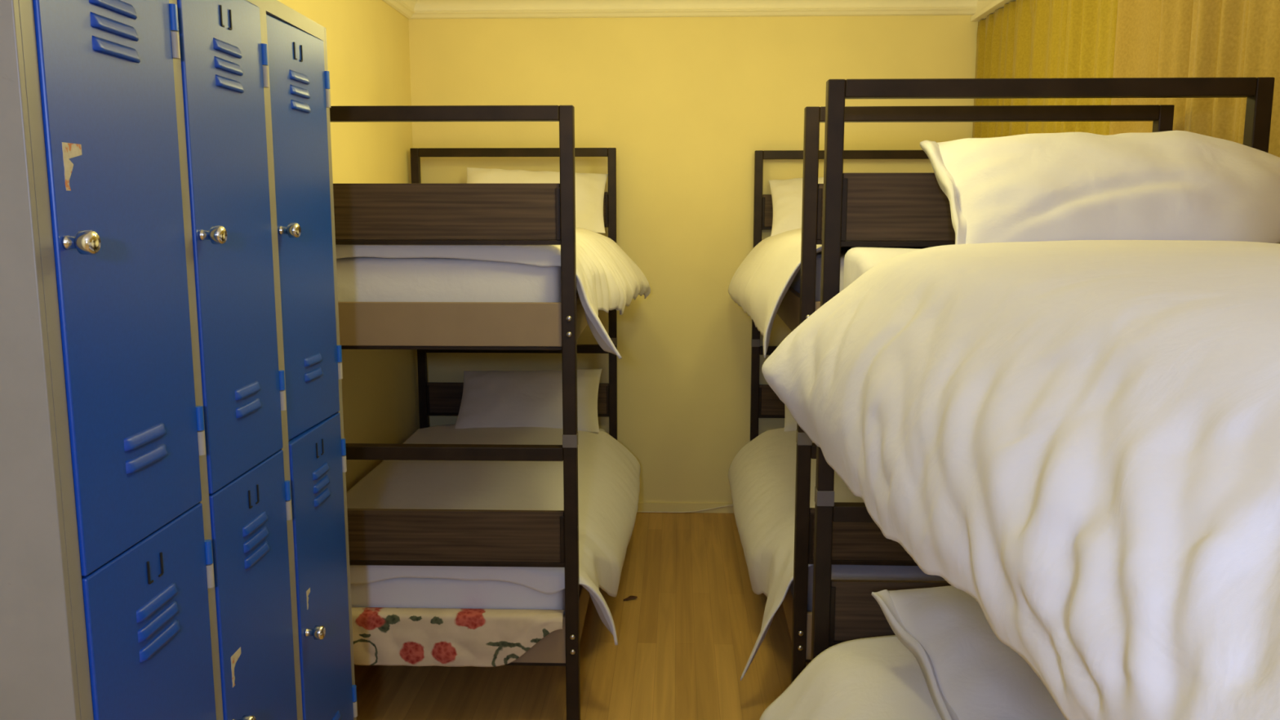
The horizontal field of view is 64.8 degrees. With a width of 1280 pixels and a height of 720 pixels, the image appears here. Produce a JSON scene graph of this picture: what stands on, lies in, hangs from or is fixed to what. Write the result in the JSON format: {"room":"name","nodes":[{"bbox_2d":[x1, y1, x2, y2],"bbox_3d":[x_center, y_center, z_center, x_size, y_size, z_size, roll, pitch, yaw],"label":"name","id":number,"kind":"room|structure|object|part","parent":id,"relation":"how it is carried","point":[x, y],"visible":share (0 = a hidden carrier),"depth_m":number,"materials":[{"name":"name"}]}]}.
{"room":"dormitory","nodes":[
{"label":"dormitory","id":0,"kind":"room"},
{"bbox_2d":[277,0,419,492],"bbox_3d":[-1.274,0.123,0.885,0.100,2.440,8.018,0,8,2],"label":"wall","id":1,"kind":"structure","parent":0,"point":[367,41],"depth_m":4.12,"materials":[{"name":"beige paint"}]},
{"bbox_2d":[382,0,418,18],"bbox_3d":[-1.161,-1.038,0.708,0.127,0.090,8.018,0,8,2],"label":"trim","id":2,"kind":"structure","parent":1,"relation":"attached to","point":[406,7],"depth_m":4.51,"materials":[{"name":"paint"}]},
{"bbox_2d":[354,512,808,719],"bbox_3d":[0.117,1.377,1.018,2.885,0.080,8.218,0,8,2],"label":"floor","id":3,"kind":"structure","parent":0,"point":[686,642],"depth_m":3.34,"materials":[{"name":"laminate"}]},
{"bbox_2d":[0,0,357,719],"bbox_3d":[-0.908,0.270,1.821,0.494,1.874,1.150,0,8,0],"label":"locker","id":4,"kind":"object","parent":3,"relation":"on","point":[174,531],"visible":1,"depth_m":1.50,"materials":[{"name":"blue metal"}]},
{"bbox_3d":[-0.684,-0.144,1.234,0.038,0.030,0.030,0,8,0],"label":"knob","id":5,"kind":"part","parent":4,"relation":"part of","materials":[{"name":"silver metal"}]},
{"bbox_3d":[-0.711,-0.160,1.387,0.018,0.830,0.339,0,8,0],"label":"door","id":6,"kind":"part","parent":4,"relation":"part of","materials":[{"name":"blue metal"}]},
{"bbox_3d":[-0.711,0.664,1.509,0.018,0.830,0.339,0,8,0],"label":"door","id":7,"kind":"part","parent":4,"relation":"part of","materials":[{"name":"blue metal"}]},
{"bbox_3d":[-0.681,-0.199,1.608,0.038,0.030,0.030,0,8,0],"label":"knob","id":8,"kind":"part","parent":4,"relation":"part of","materials":[{"name":"silver metal"}]},
{"bbox_3d":[-0.708,-0.214,1.753,0.018,0.830,0.326,0,8,0],"label":"door","id":9,"kind":"part","parent":4,"relation":"part of","materials":[{"name":"blue metal"}]},
{"bbox_3d":[-0.681,0.625,1.731,0.038,0.030,0.030,0,8,0],"label":"knob","id":10,"kind":"part","parent":4,"relation":"part of","materials":[{"name":"silver metal"}]},
{"bbox_3d":[-0.708,0.610,1.875,0.018,0.830,0.326,0,8,0],"label":"door","id":11,"kind":"part","parent":4,"relation":"part of","materials":[{"name":"blue metal"}]},
{"bbox_3d":[-0.689,-0.255,1.983,0.038,0.030,0.030,0,8,2],"label":"knob","id":12,"kind":"part","parent":4,"relation":"part of","materials":[{"name":"silver metal"}]},
{"bbox_3d":[-0.712,-0.269,2.119,0.018,0.830,0.325,0,8,2],"label":"door","id":13,"kind":"part","parent":4,"relation":"part of","materials":[{"name":"blue metal"}]},
{"bbox_3d":[-0.679,0.569,2.106,0.038,0.030,0.030,0,8,0],"label":"knob","id":14,"kind":"part","parent":4,"relation":"part of","materials":[{"name":"silver metal"}]},
{"bbox_3d":[-0.706,0.556,2.241,0.018,0.830,0.325,0,8,0],"label":"door","id":15,"kind":"part","parent":4,"relation":"part of","materials":[{"name":"blue metal"}]},
{"bbox_2d":[329,105,617,719],"bbox_3d":[-0.616,0.045,3.786,0.952,1.755,2.069,0,9,2],"label":"bunk bed","id":16,"kind":"object","parent":3,"relation":"on","point":[415,213],"visible":0.48,"depth_m":2.74,"materials":[{"name":"metal"}]},
{"bbox_3d":[-1.041,-0.112,4.798,0.038,1.755,0.038,0,9,2],"label":"post","id":17,"kind":"part","parent":16,"relation":"part of","materials":[{"name":"black metal"}]},
{"bbox_3d":[-0.648,-0.648,2.656,0.875,0.039,0.038,0,9,2],"label":"rail","id":18,"kind":"part","parent":16,"relation":"part of","materials":[{"name":"black metal"}]},
{"bbox_3d":[-0.648,-0.397,2.695,0.871,0.149,0.016,0,9,2],"label":"panel","id":19,"kind":"part","parent":16,"relation":"part of","materials":[{"name":"brown wood"}]},
{"bbox_3d":[-0.648,-0.035,2.756,0.875,0.010,0.020,0,9,2],"label":"board rail","id":20,"kind":"part","parent":16,"relation":"part of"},
{"bbox_3d":[-0.648,0.255,2.796,0.875,0.038,0.038,0,9,2],"label":"rail","id":21,"kind":"part","parent":16,"relation":"part of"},
{"bbox_3d":[-0.648,0.492,2.833,0.871,0.147,0.016,0,9,2],"label":"panel","id":22,"kind":"part","parent":16,"relation":"part of","materials":[{"name":"brown wood"}]},
{"bbox_2d":[336,257,577,302],"bbox_3d":[-0.618,-0.328,3.734,0.854,0.210,1.961,0,9,2],"label":"mattress","id":23,"kind":"object","parent":16,"relation":"on","point":[359,279],"visible":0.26,"depth_m":2.76,"materials":[{"name":"white fabric"}]},
{"bbox_2d":[335,226,650,359],"bbox_3d":[-0.512,-0.304,3.617,1.068,0.364,1.769,0,9,2],"label":"duvet","id":24,"kind":"object","parent":23,"relation":"on","point":[607,279],"visible":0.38,"depth_m":2.82,"materials":[{"name":"white fabric"}]},
{"bbox_2d":[466,167,608,233],"bbox_3d":[-0.475,-0.721,4.529,0.661,0.295,0.299,0,8,-2],"label":"pillow","id":25,"kind":"object","parent":24,"relation":"on","point":[589,187],"visible":0.44,"depth_m":4.53,"materials":[{"name":"white fabric"}]},
{"bbox_2d":[350,428,604,615],"bbox_3d":[-0.618,0.571,3.874,0.854,0.210,1.962,0,9,2],"label":"mattress","id":26,"kind":"object","parent":16,"relation":"on","point":[404,593],"visible":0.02,"depth_m":2.90,"materials":[{"name":"white fabric"}]},
{"bbox_2d":[351,607,564,666],"bbox_3d":[-0.649,0.790,2.880,0.864,0.154,0.063,0,9,2],"label":"bedcover","id":27,"kind":"object","parent":26,"relation":"on","point":[382,636],"visible":0.67,"depth_m":2.85,"materials":[{"name":"fabric"}]},
{"bbox_2d":[346,424,640,645],"bbox_3d":[-0.531,0.576,3.753,1.027,0.340,1.767,0,9,2],"label":"duvet","id":28,"kind":"object","parent":26,"relation":"on","point":[609,473],"visible":0.62,"depth_m":3.59,"materials":[{"name":"white fabric"}]},
{"bbox_2d":[454,368,601,432],"bbox_3d":[-0.510,0.187,4.651,0.664,0.247,0.337,0,8,1],"label":"pillow","id":29,"kind":"object","parent":28,"relation":"on","point":[490,398],"visible":0.76,"depth_m":4.58,"materials":[{"name":"white fabric"}]},
{"bbox_3d":[-0.585,-0.958,4.652,0.875,0.039,0.038,0,9,2],"label":"rail","id":30,"kind":"part","parent":16,"relation":"part of","materials":[{"name":"black metal"}]},
{"bbox_3d":[-0.585,-0.054,4.792,0.875,0.038,0.038,0,9,2],"label":"rail","id":31,"kind":"part","parent":16,"relation":"part of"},
{"bbox_3d":[-0.585,0.182,4.829,0.871,0.147,0.016,0,9,2],"label":"panel","id":32,"kind":"part","parent":16,"relation":"part of","materials":[{"name":"brown wood"}]},
{"bbox_3d":[-0.647,0.865,2.895,0.875,0.010,0.020,0,9,2],"label":"board rail","id":33,"kind":"part","parent":16,"relation":"part of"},
{"bbox_3d":[-0.192,0.195,2.773,0.038,1.742,0.038,0,9,2],"label":"post","id":34,"kind":"part","parent":16,"relation":"part of","materials":[{"name":"black metal"}]},
{"bbox_3d":[-0.585,-0.706,4.691,0.871,0.149,0.016,0,9,2],"label":"panel","id":35,"kind":"part","parent":16,"relation":"part of","materials":[{"name":"brown wood"}]},
{"bbox_3d":[-0.129,-0.108,4.769,0.038,1.755,0.038,0,9,2],"label":"post","id":36,"kind":"part","parent":16,"relation":"part of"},
{"bbox_2d":[622,595,637,600],"bbox_3d":[-0.040,0.910,3.858,0.057,0.010,0.033,-2,9,-15],"label":"scrap","id":37,"kind":"object","parent":3,"relation":"on","point":[629,597],"visible":1,"depth_m":3.85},
{"bbox_2d":[637,504,733,512],"bbox_3d":[0.039,0.726,4.959,0.920,0.049,0.009,0,8,2],"label":"cord","id":38,"kind":"object","parent":3,"relation":"on","point":[730,504],"visible":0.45,"depth_m":4.95,"materials":[{"name":"white plastic"}]},
{"bbox_2d":[750,104,1174,683],"bbox_3d":[0.960,0.046,3.779,0.952,1.745,2.069,0,9,3],"label":"bunk bed","id":39,"kind":"object","parent":3,"relation":"on","point":[853,543],"visible":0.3,"depth_m":2.82,"materials":[{"name":"metal"}]},
{"bbox_3d":[0.551,-0.107,4.798,0.038,1.745,0.038,0,9,3],"label":"post","id":40,"kind":"part","parent":39,"relation":"part of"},
{"bbox_3d":[1.007,-0.695,4.688,0.871,0.149,0.016,0,9,3],"label":"panel","id":41,"kind":"part","parent":39,"relation":"part of","materials":[{"name":"brown wood"}]},
{"bbox_3d":[1.007,-0.043,4.786,0.875,0.038,0.038,0,9,3],"label":"rail","id":42,"kind":"part","parent":39,"relation":"part of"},
{"bbox_3d":[1.007,0.194,4.821,0.871,0.147,0.016,0,9,3],"label":"panel","id":43,"kind":"part","parent":39,"relation":"part of","materials":[{"name":"brown wood"}]},
{"bbox_3d":[0.457,0.191,2.802,0.038,1.742,0.038,0,9,3],"label":"post","id":44,"kind":"part","parent":39,"relation":"part of","materials":[{"name":"black metal"}]},
{"bbox_3d":[0.912,0.256,2.790,0.875,0.038,0.038,0,9,3],"label":"rail","id":45,"kind":"part","parent":39,"relation":"part of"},
{"bbox_3d":[0.912,-0.396,2.692,0.871,0.149,0.016,0,9,3],"label":"panel","id":46,"kind":"part","parent":39,"relation":"part of","materials":[{"name":"brown wood"}]},
{"bbox_3d":[1.007,-0.947,4.651,0.875,0.039,0.038,0,9,3],"label":"rail","id":47,"kind":"part","parent":39,"relation":"part of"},
{"bbox_2d":[766,429,946,611],"bbox_3d":[0.968,0.578,3.864,0.842,0.210,1.962,0,9,3],"label":"mattress","id":48,"kind":"object","parent":39,"relation":"on","point":[871,572],"visible":0.06,"depth_m":2.92,"materials":[{"name":"white fabric"}]},
{"bbox_2d":[728,427,864,680],"bbox_3d":[0.858,0.620,3.769,1.046,0.406,1.742,0,9,3],"label":"duvet","id":49,"kind":"object","parent":48,"relation":"on","point":[762,475],"visible":0.34,"depth_m":3.60,"materials":[{"name":"white fabric"}]},
{"bbox_2d":[784,404,796,431],"bbox_3d":[0.964,0.181,4.655,0.620,0.258,0.311,0,8,3],"label":"pillow","id":50,"kind":"object","parent":49,"relation":"on","point":[790,424],"visible":0.05,"depth_m":4.55,"materials":[{"name":"white fabric"}]},
{"bbox_2d":[790,246,932,301],"bbox_3d":[0.968,-0.322,3.730,0.842,0.210,1.961,0,9,3],"label":"mattress","id":51,"kind":"object","parent":39,"relation":"on","point":[795,285],"visible":0.02,"depth_m":2.91,"materials":[{"name":"white fabric"}]},
{"bbox_2d":[728,228,842,357],"bbox_3d":[0.867,-0.299,3.631,1.027,0.356,1.742,0,9,3],"label":"duvet","id":52,"kind":"object","parent":51,"relation":"on","point":[761,282],"visible":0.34,"depth_m":3.38,"materials":[{"name":"white fabric"}]},
{"bbox_2d":[768,177,823,235],"bbox_3d":[0.904,-0.698,4.526,0.649,0.276,0.311,1,8,6],"label":"pillow","id":53,"kind":"object","parent":52,"relation":"on","point":[786,194],"visible":0.25,"depth_m":4.50,"materials":[{"name":"white fabric"}]},
{"bbox_3d":[0.912,0.493,2.825,0.871,0.147,0.016,0,9,3],"label":"panel","id":54,"kind":"part","parent":39,"relation":"part of","materials":[{"name":"brown wood"}]},
{"bbox_3d":[0.912,-0.648,2.655,0.875,0.039,0.038,0,9,3],"label":"rail","id":55,"kind":"part","parent":39,"relation":"part of","materials":[{"name":"black metal"}]},
{"bbox_3d":[1.368,0.197,2.759,0.038,1.742,0.038,0,9,3],"label":"post","id":56,"kind":"part","parent":39,"relation":"part of","materials":[{"name":"black metal"}]},
{"bbox_2d":[810,77,1275,661],"bbox_3d":[0.850,0.406,1.318,0.952,1.754,2.069,0,8,2],"label":"bunk bed","id":57,"kind":"object","parent":3,"relation":"on","point":[860,209],"visible":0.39,"depth_m":2.23,"materials":[{"name":"metal"}]},
{"bbox_3d":[0.428,0.255,2.332,0.038,1.754,0.038,0,8,2],"label":"post","id":58,"kind":"part","parent":57,"relation":"part of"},
{"bbox_3d":[0.884,0.356,2.332,0.875,0.038,0.038,0,8,2],"label":"rail","id":59,"kind":"part","parent":57,"relation":"part of","materials":[{"name":"brown wood"}]},
{"bbox_2d":[843,247,919,288],"bbox_3d":[0.848,0.015,1.267,0.864,0.243,1.962,0,8,2],"label":"mattress","id":60,"kind":"object","parent":57,"relation":"on","point":[857,260],"visible":0.04,"depth_m":2.08,"materials":[{"name":"white fabric"}]},
{"bbox_2d":[761,240,1279,719],"bbox_3d":[0.741,0.058,1.130,1.061,0.350,1.641,0,8,2],"label":"duvet","id":61,"kind":"object","parent":60,"relation":"on","point":[1081,438],"visible":1,"depth_m":0.79,"materials":[{"name":"white fabric"}]},
{"bbox_2d":[920,130,1279,244],"bbox_3d":[0.994,-0.338,2.036,0.778,0.258,0.356,0,8,3],"label":"pillow","id":62,"kind":"object","parent":60,"relation":"on","point":[1170,184],"visible":0.77,"depth_m":1.93,"materials":[{"name":"white fabric"}]},
{"bbox_3d":[0.884,0.594,2.367,0.871,0.147,0.016,0,8,2],"label":"panel","id":63,"kind":"part","parent":57,"relation":"part of","materials":[{"name":"brown wood"}]},
{"bbox_3d":[0.884,-0.338,2.229,0.871,0.149,0.016,0,8,2],"label":"panel","id":64,"kind":"part","parent":57,"relation":"part of","materials":[{"name":"brown wood"}]},
{"bbox_3d":[0.884,-0.591,2.191,0.875,0.039,0.038,0,8,2],"label":"rail","id":65,"kind":"part","parent":57,"relation":"part of","materials":[{"name":"black metal"}]},
{"bbox_3d":[1.340,0.260,2.302,0.038,1.754,0.038,0,8,2],"label":"post","id":66,"kind":"part","parent":57,"relation":"part of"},
{"bbox_3d":[0.858,0.969,1.408,0.842,0.210,1.961,0,8,2],"label":"mattress","id":67,"kind":"object","parent":57,"relation":"on","visible":0},
{"bbox_2d":[759,635,942,719],"bbox_3d":[0.754,0.919,1.386,1.043,0.327,1.895,0,8,2],"label":"duvet","id":68,"kind":"object","parent":67,"relation":"on","point":[874,677],"visible":0.25,"depth_m":2.15,"materials":[{"name":"white fabric"}]},
{"bbox_2d":[871,586,1066,719],"bbox_3d":[0.859,0.597,2.041,0.658,0.228,0.405,-2,9,-12],"label":"pillow","id":69,"kind":"object","parent":68,"relation":"on","point":[969,673],"visible":0.41,"depth_m":1.95,"materials":[{"name":"white fabric"}]},
{"bbox_2d":[408,15,978,502],"bbox_3d":[0.269,-0.464,4.846,2.885,2.440,0.100,0,8,2],"label":"wall","id":70,"kind":"structure","parent":0,"point":[686,105],"depth_m":4.72,"materials":[{"name":"beige paint"}]},
{"bbox_2d":[637,502,733,513],"bbox_3d":[0.266,0.727,4.966,2.685,0.048,0.012,0,8,2],"label":"baseboard","id":71,"kind":"structure","parent":70,"relation":"attached to","point":[642,506],"depth_m":4.96,"materials":[{"name":"beige paint"}]},
{"bbox_2d":[410,0,977,18],"bbox_3d":[0.227,-1.610,4.563,2.610,0.090,0.127,0,8,2],"label":"trim","id":72,"kind":"structure","parent":70,"relation":"attached to","point":[423,9],"depth_m":4.59,"materials":[{"name":"paint"}]},
{"bbox_3d":[0.118,-1.115,0.649,2.885,0.080,8.218,0,8,2],"label":"ceiling","id":73,"kind":"structure","parent":0,"visible":0},
{"bbox_2d":[970,0,1015,21],"bbox_3d":[1.453,-1.281,2.444,0.060,0.117,4.316,0,8,2],"label":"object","id":74,"kind":"object","parent":73,"relation":"attached to","point":[984,8],"visible":0.87,"depth_m":4.39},
{"bbox_2d":[972,0,1118,137],"bbox_3d":[1.511,-0.296,3.924,0.051,2.258,1.637,0,8,2],"label":"curtain","id":75,"kind":"object","parent":74,"relation":"hanging from","point":[1022,38],"visible":0.16,"depth_m":3.74,"materials":[{"name":"yellow fabric"}]},
{"bbox_2d":[1109,0,1279,244],"bbox_3d":[1.404,0.012,1.846,0.049,2.258,2.650,0,8,2],"label":"curtain","id":76,"kind":"object","parent":74,"relation":"hanging from","point":[1155,38],"visible":0.05,"depth_m":2.56,"materials":[{"name":"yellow fabric"}]}
]}

